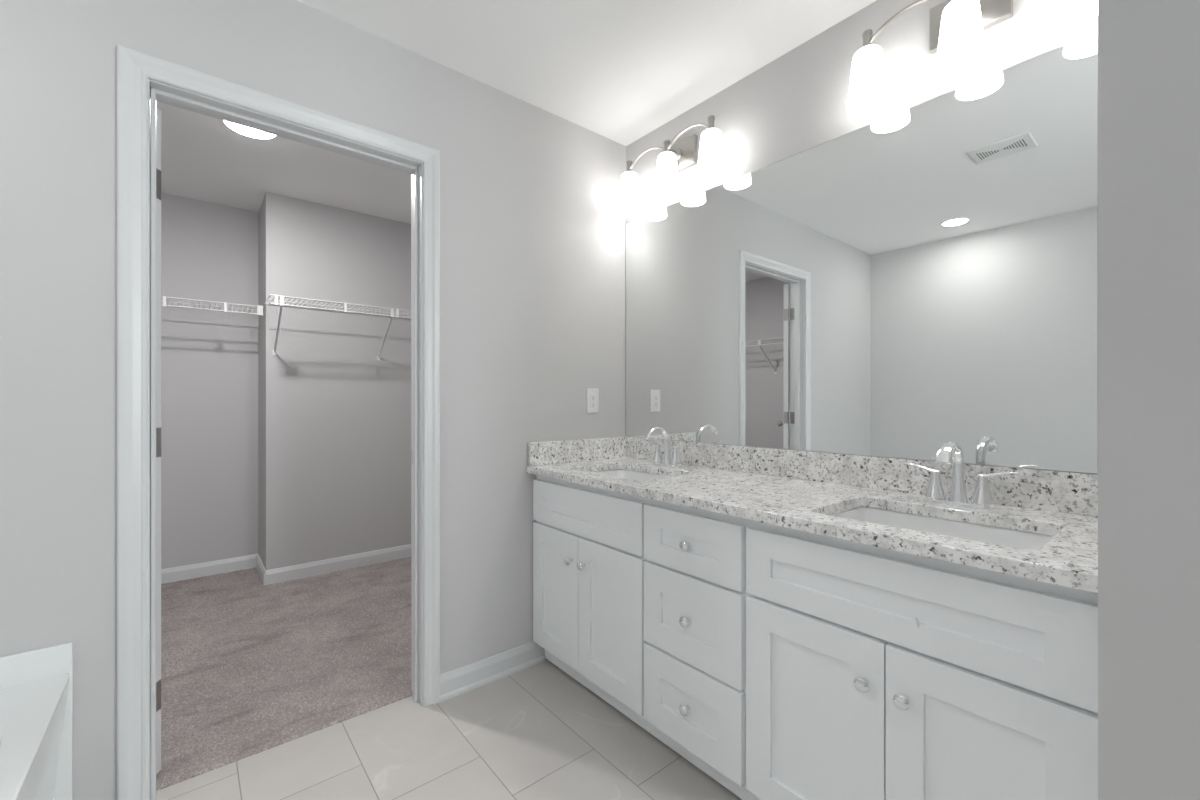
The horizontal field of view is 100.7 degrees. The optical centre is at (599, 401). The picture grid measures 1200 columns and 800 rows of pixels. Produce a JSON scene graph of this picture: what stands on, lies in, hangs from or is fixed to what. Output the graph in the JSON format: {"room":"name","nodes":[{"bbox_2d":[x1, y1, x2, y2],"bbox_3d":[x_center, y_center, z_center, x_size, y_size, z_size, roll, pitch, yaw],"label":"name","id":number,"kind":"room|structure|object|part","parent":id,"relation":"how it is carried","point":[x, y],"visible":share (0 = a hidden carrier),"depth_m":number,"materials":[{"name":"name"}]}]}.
{"room":"bathroom","nodes":[
{"label":"bathroom","id":0,"kind":"room"},
{"bbox_2d":[161,193,257,568],"bbox_3d":[-3.030,-0.076,2.903,1.705,2.440,0.100,0,0,-40],"label":"wall","id":1,"kind":"structure","parent":0,"point":[209,251],"depth_m":3.24,"materials":[{"name":"paint"}]},
{"bbox_2d":[161,554,257,583],"bbox_3d":[-2.955,1.094,2.891,1.605,0.100,0.012,0,0,-40],"label":"baseboard","id":2,"kind":"structure","parent":1,"relation":"attached to","point":[192,571],"depth_m":3.23,"materials":[{"name":"white paint"}]},
{"bbox_2d":[161,296,262,315],"bbox_3d":[-2.740,-0.446,2.874,1.292,0.325,0.312,0,0,-40],"label":"wire shelf","id":3,"kind":"object","parent":1,"relation":"attached to","point":[259,310],"visible":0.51,"depth_m":3.04,"materials":[{"name":"white metal"}]},
{"bbox_3d":[-2.646,-0.553,2.760,1.291,0.008,0.008,0,0,-40],"label":"rail","id":4,"kind":"part","parent":3,"relation":"part of","materials":[{"name":"white plastic"}]},
{"bbox_3d":[-2.646,-0.601,2.760,1.291,0.008,0.008,0,0,-40],"label":"rail","id":5,"kind":"part","parent":3,"relation":"part of","materials":[{"name":"white plastic"}]},
{"bbox_3d":[-2.740,-0.597,2.872,1.291,0.006,0.006,0,0,-40],"label":"rail","id":6,"kind":"part","parent":3,"relation":"part of","materials":[{"name":"white plastic"}]},
{"bbox_2d":[0,0,625,799],"bbox_3d":[-1.036,-0.076,1.627,2.950,2.440,0.102,0,0,-40],"label":"wall","id":7,"kind":"structure","parent":0,"point":[533,228],"depth_m":1.60,"materials":[{"name":"paint"}]},
{"bbox_2d":[156,107,160,773],"bbox_3d":[-1.688,0.118,1.415,0.776,2.008,0.160,0,0,-8],"label":"door","id":8,"kind":"structure","parent":7,"relation":"in","point":[158,111],"depth_m":1.50,"materials":[{"name":"white paint"}]},
{"bbox_2d":[117,44,439,799],"bbox_3d":[-0.954,0.094,1.617,0.885,2.099,0.018,0,0,-40],"label":"trim","id":9,"kind":"structure","parent":7,"relation":"attached to","point":[134,68],"depth_m":1.36,"materials":[{"name":"white paint"}]},
{"bbox_2d":[148,79,422,799],"bbox_3d":[-0.997,0.116,1.668,0.797,2.057,0.115,0,0,-40],"label":"trim","id":10,"kind":"structure","parent":7,"relation":"attached to","point":[157,91],"depth_m":1.60,"materials":[{"name":"white paint"}]},
{"bbox_2d":[439,641,544,702],"bbox_3d":[-0.432,1.097,2.048,0.480,0.094,0.020,0,0,-40],"label":"baseboard","id":11,"kind":"structure","parent":7,"relation":"attached to","point":[453,683],"depth_m":2.03,"materials":[{"name":"white paint"}]},
{"bbox_2d":[586,388,598,412],"bbox_3d":[-0.035,-0.003,2.384,0.072,0.117,0.009,0,0,-40],"label":"wall outlet","id":12,"kind":"object","parent":7,"relation":"attached to","point":[592,395],"visible":1,"depth_m":2.38,"materials":[{"name":"white plastic"}]},
{"bbox_2d":[590,394,595,407],"bbox_3d":[-0.033,-0.003,2.382,0.034,0.067,0.002,0,0,-40],"label":"receptacle","id":13,"kind":"object","parent":12,"relation":"attached to","point":[592,396],"depth_m":2.38,"materials":[{"name":"white plastic"}]},
{"bbox_2d":[258,192,410,569],"bbox_3d":[-1.724,-0.076,3.701,1.325,2.440,0.535,0,0,-40],"label":"wall","id":14,"kind":"structure","parent":0,"point":[334,418],"depth_m":3.32,"materials":[{"name":"paint"}]},
{"bbox_2d":[256,554,265,584],"bbox_3d":[-2.199,1.094,3.227,0.012,0.100,0.435,0,0,-40],"label":"baseboard","id":15,"kind":"structure","parent":14,"relation":"attached to","point":[260,567],"depth_m":3.19,"materials":[{"name":"white paint"}]},
{"bbox_2d":[264,294,410,359],"bbox_3d":[-1.498,-0.449,3.339,1.233,0.323,0.310,0,0,-40],"label":"wire shelf","id":16,"kind":"object","parent":14,"relation":"attached to","point":[281,298],"visible":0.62,"depth_m":3.10,"materials":[{"name":"white metal"}]},
{"bbox_3d":[-1.595,-0.601,3.456,1.233,0.006,0.006,0,0,-40],"label":"rail","id":17,"kind":"part","parent":16,"relation":"part of","materials":[{"name":"white plastic"}]},
{"bbox_3d":[-1.496,-0.601,3.337,1.233,0.006,0.006,0,0,-40],"label":"rail","id":18,"kind":"part","parent":16,"relation":"part of","materials":[{"name":"white plastic"}]},
{"bbox_3d":[-1.403,-0.557,3.224,1.233,0.008,0.008,0,0,-40],"label":"rail","id":19,"kind":"part","parent":16,"relation":"part of","materials":[{"name":"white plastic"}]},
{"bbox_3d":[-1.403,-0.605,3.224,1.233,0.008,0.008,0,0,-40],"label":"rail","id":20,"kind":"part","parent":16,"relation":"part of","materials":[{"name":"white plastic"}]},
{"bbox_2d":[266,544,410,584],"bbox_3d":[-1.588,1.094,3.458,1.225,0.100,0.012,0,0,-40],"label":"baseboard","id":21,"kind":"structure","parent":14,"relation":"attached to","point":[299,571],"depth_m":3.31,"materials":[{"name":"white paint"}]},
{"bbox_2d":[156,557,741,799],"bbox_3d":[-0.638,1.165,1.147,3.150,0.077,5.855,0,0,-40],"label":"floor","id":22,"kind":"structure","parent":0,"point":[535,732],"depth_m":1.79,"materials":[{"name":"ceramic"}]},
{"bbox_2d":[0,642,72,799],"bbox_3d":[-1.225,0.882,0.333,1.004,0.523,1.649,0,0,-40],"label":"bathtub","id":23,"kind":"object","parent":22,"relation":"on","point":[36,686],"visible":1,"depth_m":1.17,"materials":[{"name":"white plastic"}]},
{"bbox_2d":[533,475,654,735],"bbox_3d":[0.124,0.723,2.075,0.579,0.824,0.682,0,0,-40],"label":"sink cabinet","id":24,"kind":"object","parent":22,"relation":"on","point":[588,541],"visible":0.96,"depth_m":1.86,"materials":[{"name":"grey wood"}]},
{"bbox_3d":[-0.182,0.786,2.051,0.018,0.520,0.324,0,0,-40],"label":"door","id":25,"kind":"part","parent":24,"relation":"part of","materials":[{"name":"white paint"}]},
{"bbox_3d":[-0.121,0.622,1.941,0.029,0.033,0.033,0,0,-40],"label":"knob","id":26,"kind":"part","parent":24,"relation":"part of","materials":[{"name":"silver metal"}]},
{"bbox_3d":[-0.070,0.622,1.880,0.029,0.033,0.033,0,0,-40],"label":"knob","id":27,"kind":"part","parent":24,"relation":"part of","materials":[{"name":"silver metal"}]},
{"bbox_3d":[-0.054,0.677,1.927,0.020,0.733,0.682,0,0,-40],"label":"frame","id":28,"kind":"part","parent":24,"relation":"part of","materials":[{"name":"white paint"}]},
{"bbox_3d":[0.034,0.786,1.790,0.018,0.520,0.348,0,0,-40],"label":"door","id":29,"kind":"part","parent":24,"relation":"part of","materials":[{"name":"white paint"}]},
{"bbox_2d":[644,498,754,799],"bbox_3d":[0.469,0.723,1.667,0.570,0.824,0.385,0,0,-40],"label":"drawer cabinet","id":30,"kind":"object","parent":22,"relation":"on","point":[695,594],"visible":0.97,"depth_m":1.48,"materials":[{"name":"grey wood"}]},
{"bbox_3d":[0.257,0.928,1.499,0.029,0.033,0.033,0,0,-40],"label":"knob","id":31,"kind":"part","parent":30,"relation":"part of","materials":[{"name":"silver metal"}]},
{"bbox_3d":[0.257,0.663,1.499,0.029,0.033,0.033,0,0,-40],"label":"knob","id":32,"kind":"part","parent":30,"relation":"part of","materials":[{"name":"silver metal"}]},
{"bbox_3d":[0.257,0.434,1.499,0.029,0.033,0.033,0,0,-40],"label":"knob","id":33,"kind":"part","parent":30,"relation":"part of","materials":[{"name":"silver metal"}]},
{"bbox_3d":[0.272,0.924,1.503,0.018,0.252,0.376,0,0,-40],"label":"drawer","id":34,"kind":"part","parent":30,"relation":"part of","materials":[{"name":"white paint"}]},
{"bbox_3d":[0.272,0.659,1.503,0.018,0.260,0.376,0,0,-40],"label":"drawer","id":35,"kind":"part","parent":30,"relation":"part of","materials":[{"name":"white paint"}]},
{"bbox_3d":[0.272,0.430,1.503,0.018,0.179,0.376,0,0,-40],"label":"drawer","id":36,"kind":"part","parent":30,"relation":"part of","materials":[{"name":"white paint"}]},
{"bbox_2d":[746,520,1097,799],"bbox_3d":[0.810,0.723,1.247,0.579,0.824,0.694,0,0,-40],"label":"sink cabinet","id":37,"kind":"object","parent":22,"relation":"on","point":[873,673],"visible":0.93,"depth_m":1.04,"materials":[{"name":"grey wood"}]},
{"bbox_2d":[526,436,1097,593],"bbox_3d":[0.469,0.244,1.660,0.587,0.132,1.764,0,0,-40],"label":"countertop","id":38,"kind":"structure","parent":37,"relation":"on","point":[800,490],"depth_m":1.40,"materials":[{"name":"stone"}]},
{"bbox_2d":[589,469,670,480],"bbox_3d":[0.117,0.383,2.015,0.345,0.146,0.474,0,0,-40],"label":"undermount sink","id":39,"kind":"object","parent":38,"relation":"in","point":[619,473],"visible":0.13,"depth_m":2.22,"materials":[{"name":"white ceramic"}]},
{"bbox_2d":[643,426,688,467],"bbox_3d":[0.277,0.193,2.159,0.192,0.174,0.194,0,0,2],"label":"faucet","id":40,"kind":"object","parent":38,"relation":"on","point":[666,461],"visible":1,"depth_m":2.15,"materials":[{"name":"silver metal"}]},
{"bbox_3d":[0.246,0.190,2.126,0.156,0.168,0.048,0,0,-40],"label":"spout","id":41,"kind":"part","parent":40,"relation":"part of","materials":[{"name":"silver metal"}]},
{"bbox_3d":[0.256,0.231,2.204,0.051,0.081,0.051,0,0,-40],"label":"handle","id":42,"kind":"part","parent":40,"relation":"part of","materials":[{"name":"silver metal"}]},
{"bbox_3d":[0.290,0.274,2.163,0.054,0.012,0.156,0,0,-40],"label":"plate","id":43,"kind":"part","parent":40,"relation":"part of","materials":[{"name":"silver metal"}]},
{"bbox_3d":[0.324,0.231,2.122,0.051,0.081,0.051,0,0,-40],"label":"handle","id":44,"kind":"part","parent":40,"relation":"part of","materials":[{"name":"silver metal"}]},
{"bbox_2d":[832,507,1052,549],"bbox_3d":[0.793,0.383,1.199,0.345,0.146,0.474,0,0,-40],"label":"undermount sink","id":45,"kind":"object","parent":38,"relation":"in","point":[1018,539],"visible":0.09,"depth_m":1.30,"materials":[{"name":"white ceramic"}]},
{"bbox_2d":[905,442,1018,509],"bbox_3d":[0.955,0.193,1.340,0.192,0.174,0.194,0,0,2],"label":"faucet","id":46,"kind":"object","parent":38,"relation":"on","point":[982,499],"visible":1,"depth_m":1.33,"materials":[{"name":"silver metal"}]},
{"bbox_3d":[0.912,0.189,1.408,0.017,0.025,0.085,0,0,-44],"label":"lever","id":47,"kind":"part","parent":46,"relation":"part of","materials":[{"name":"silver metal"}]},
{"bbox_3d":[0.934,0.231,1.385,0.051,0.081,0.051,0,0,-40],"label":"handle","id":48,"kind":"part","parent":46,"relation":"part of","materials":[{"name":"silver metal"}]},
{"bbox_3d":[0.924,0.190,1.308,0.156,0.168,0.048,0,0,-40],"label":"spout","id":49,"kind":"part","parent":46,"relation":"part of","materials":[{"name":"silver metal"}]},
{"bbox_3d":[0.968,0.274,1.344,0.054,0.012,0.156,0,0,-40],"label":"plate","id":50,"kind":"part","parent":46,"relation":"part of","materials":[{"name":"silver metal"}]},
{"bbox_3d":[1.002,0.231,1.303,0.051,0.081,0.051,0,0,-40],"label":"handle","id":51,"kind":"part","parent":46,"relation":"part of","materials":[{"name":"silver metal"}]},
{"bbox_3d":[1.020,0.189,1.276,0.017,0.025,0.085,0,0,-36],"label":"lever","id":52,"kind":"part","parent":46,"relation":"part of","materials":[{"name":"silver metal"}]},
{"bbox_3d":[0.511,0.786,1.214,0.018,0.520,0.345,0,0,-40],"label":"door","id":53,"kind":"part","parent":37,"relation":"part of","materials":[{"name":"white paint"}]},
{"bbox_3d":[0.578,0.622,1.096,0.029,0.033,0.033,0,0,-40],"label":"knob","id":54,"kind":"part","parent":37,"relation":"part of","materials":[{"name":"silver metal"}]},
{"bbox_3d":[0.629,0.622,1.034,0.029,0.033,0.033,0,0,-40],"label":"knob","id":55,"kind":"part","parent":37,"relation":"part of","materials":[{"name":"silver metal"}]},
{"bbox_3d":[0.631,0.677,1.100,0.020,0.733,0.694,0,0,-40],"label":"frame","id":56,"kind":"part","parent":37,"relation":"part of","materials":[{"name":"white paint"}]},
{"bbox_3d":[0.728,0.786,0.951,0.018,0.520,0.331,0,0,-40],"label":"door","id":57,"kind":"part","parent":37,"relation":"part of","materials":[{"name":"white paint"}]},
{"bbox_2d":[156,0,876,223],"bbox_3d":[-0.638,-1.326,1.147,3.150,0.060,5.855,0,0,-40],"label":"ceiling","id":58,"kind":"structure","parent":0,"point":[619,71],"depth_m":1.92,"materials":[{"name":"white paint"}]},
{"bbox_2d":[223,120,275,138],"bbox_3d":[-1.627,-1.282,2.318,0.216,0.028,0.216,0,0,-40],"label":"recessed light","id":59,"kind":"object","parent":58,"relation":"in","point":[250,132],"visible":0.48,"depth_m":2.35,"materials":[{"name":"white plastic"}]},
{"bbox_2d":[626,0,1097,473],"bbox_3d":[1.219,-0.076,1.295,0.100,2.440,3.515,0,0,-40],"label":"wall","id":60,"kind":"structure","parent":0,"point":[796,102],"depth_m":1.74,"materials":[{"name":"paint"}]},
{"bbox_2d":[618,115,725,212],"bbox_3d":[0.308,-1.041,2.197,0.152,0.242,0.595,0,0,-40],"label":"vanity light","id":61,"kind":"object","parent":60,"relation":"attached to","point":[680,156],"visible":1,"depth_m":2.16,"materials":[{"name":"white glass"}]},
{"bbox_3d":[0.140,-1.002,2.370,0.114,0.162,0.114,0,0,-40],"label":"lamp shade","id":62,"kind":"part","parent":61,"relation":"part of","materials":[{"name":"white glass"}]},
{"bbox_3d":[0.217,-1.126,2.278,0.017,0.054,0.235,0,0,-40],"label":"arm","id":63,"kind":"part","parent":61,"relation":"part of","materials":[{"name":"silver metal"}]},
{"bbox_3d":[0.294,-1.002,2.185,0.114,0.162,0.114,0,0,-40],"label":"lamp shade","id":64,"kind":"part","parent":61,"relation":"part of","materials":[{"name":"white glass"}]},
{"bbox_3d":[0.321,-1.106,2.208,0.071,0.052,0.052,0,0,-40],"label":"stem","id":65,"kind":"part","parent":61,"relation":"part of","materials":[{"name":"silver metal"}]},
{"bbox_3d":[0.357,-1.099,2.238,0.024,0.126,0.190,0,0,-40],"label":"plate","id":66,"kind":"part","parent":61,"relation":"part of","materials":[{"name":"silver metal"}]},
{"bbox_3d":[0.370,-1.126,2.092,0.017,0.054,0.235,0,0,-40],"label":"arm","id":67,"kind":"part","parent":61,"relation":"part of","materials":[{"name":"silver metal"}]},
{"bbox_3d":[0.447,-1.002,2.000,0.114,0.162,0.114,0,0,-40],"label":"lamp shade","id":68,"kind":"part","parent":61,"relation":"part of","materials":[{"name":"white glass"}]},
{"bbox_2d":[626,31,1097,473],"bbox_3d":[0.673,-0.363,1.870,0.006,1.079,1.701,0,0,-40],"label":"vanity mirror","id":69,"kind":"object","parent":60,"relation":"attached to","point":[910,282],"visible":1,"depth_m":1.55,"materials":[{"name":"silver mirror"}]},
{"bbox_2d":[626,437,1097,516],"bbox_3d":[0.694,0.229,1.833,0.020,0.102,1.744,0,0,-40],"label":"backsplash","id":70,"kind":"structure","parent":60,"relation":"attached to","point":[1048,490],"depth_m":1.57,"materials":[{"name":"stone"}]},
{"bbox_2d":[847,0,1097,113],"bbox_3d":[0.996,-1.041,1.367,0.152,0.242,0.595,0,0,-40],"label":"vanity light","id":71,"kind":"object","parent":60,"relation":"attached to","point":[957,27],"visible":0.98,"depth_m":1.37,"materials":[{"name":"white glass"}]},
{"bbox_3d":[0.828,-1.002,1.540,0.114,0.162,0.114,0,0,-40],"label":"lamp shade","id":72,"kind":"part","parent":71,"relation":"part of","materials":[{"name":"white glass"}]},
{"bbox_3d":[0.904,-1.126,1.447,0.017,0.054,0.235,0,0,-40],"label":"arm","id":73,"kind":"part","parent":71,"relation":"part of","materials":[{"name":"silver metal"}]},
{"bbox_3d":[0.981,-1.002,1.355,0.114,0.162,0.114,0,0,-40],"label":"lamp shade","id":74,"kind":"part","parent":71,"relation":"part of","materials":[{"name":"white glass"}]},
{"bbox_3d":[1.045,-1.099,1.407,0.024,0.126,0.190,0,0,-40],"label":"plate","id":75,"kind":"part","parent":71,"relation":"part of","materials":[{"name":"silver metal"}]},
{"bbox_3d":[1.134,-1.002,1.169,0.114,0.162,0.114,0,0,-40],"label":"lamp shade","id":76,"kind":"part","parent":71,"relation":"part of","materials":[{"name":"white glass"}]},
{"bbox_2d":[1098,0,1199,799],"bbox_3d":[1.035,-0.076,0.905,0.680,2.440,0.120,0,0,-40],"label":"wall partition","id":77,"kind":"structure","parent":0,"point":[1149,50],"depth_m":0.70,"materials":[{"name":"paint"}]},
{"bbox_3d":[-1.073,-0.076,1.672,2.950,2.440,0.013,0,0,-40],"label":"wall","id":78,"kind":"structure","parent":0,"visible":0},
{"bbox_2d":[161,102,408,173],"bbox_3d":[-1.039,0.094,1.719,0.885,2.099,0.018,0,0,-40],"label":"trim","id":79,"kind":"structure","parent":78,"relation":"attached to","point":[161,102],"depth_m":1.68,"materials":[{"name":"white paint"}]}
]}

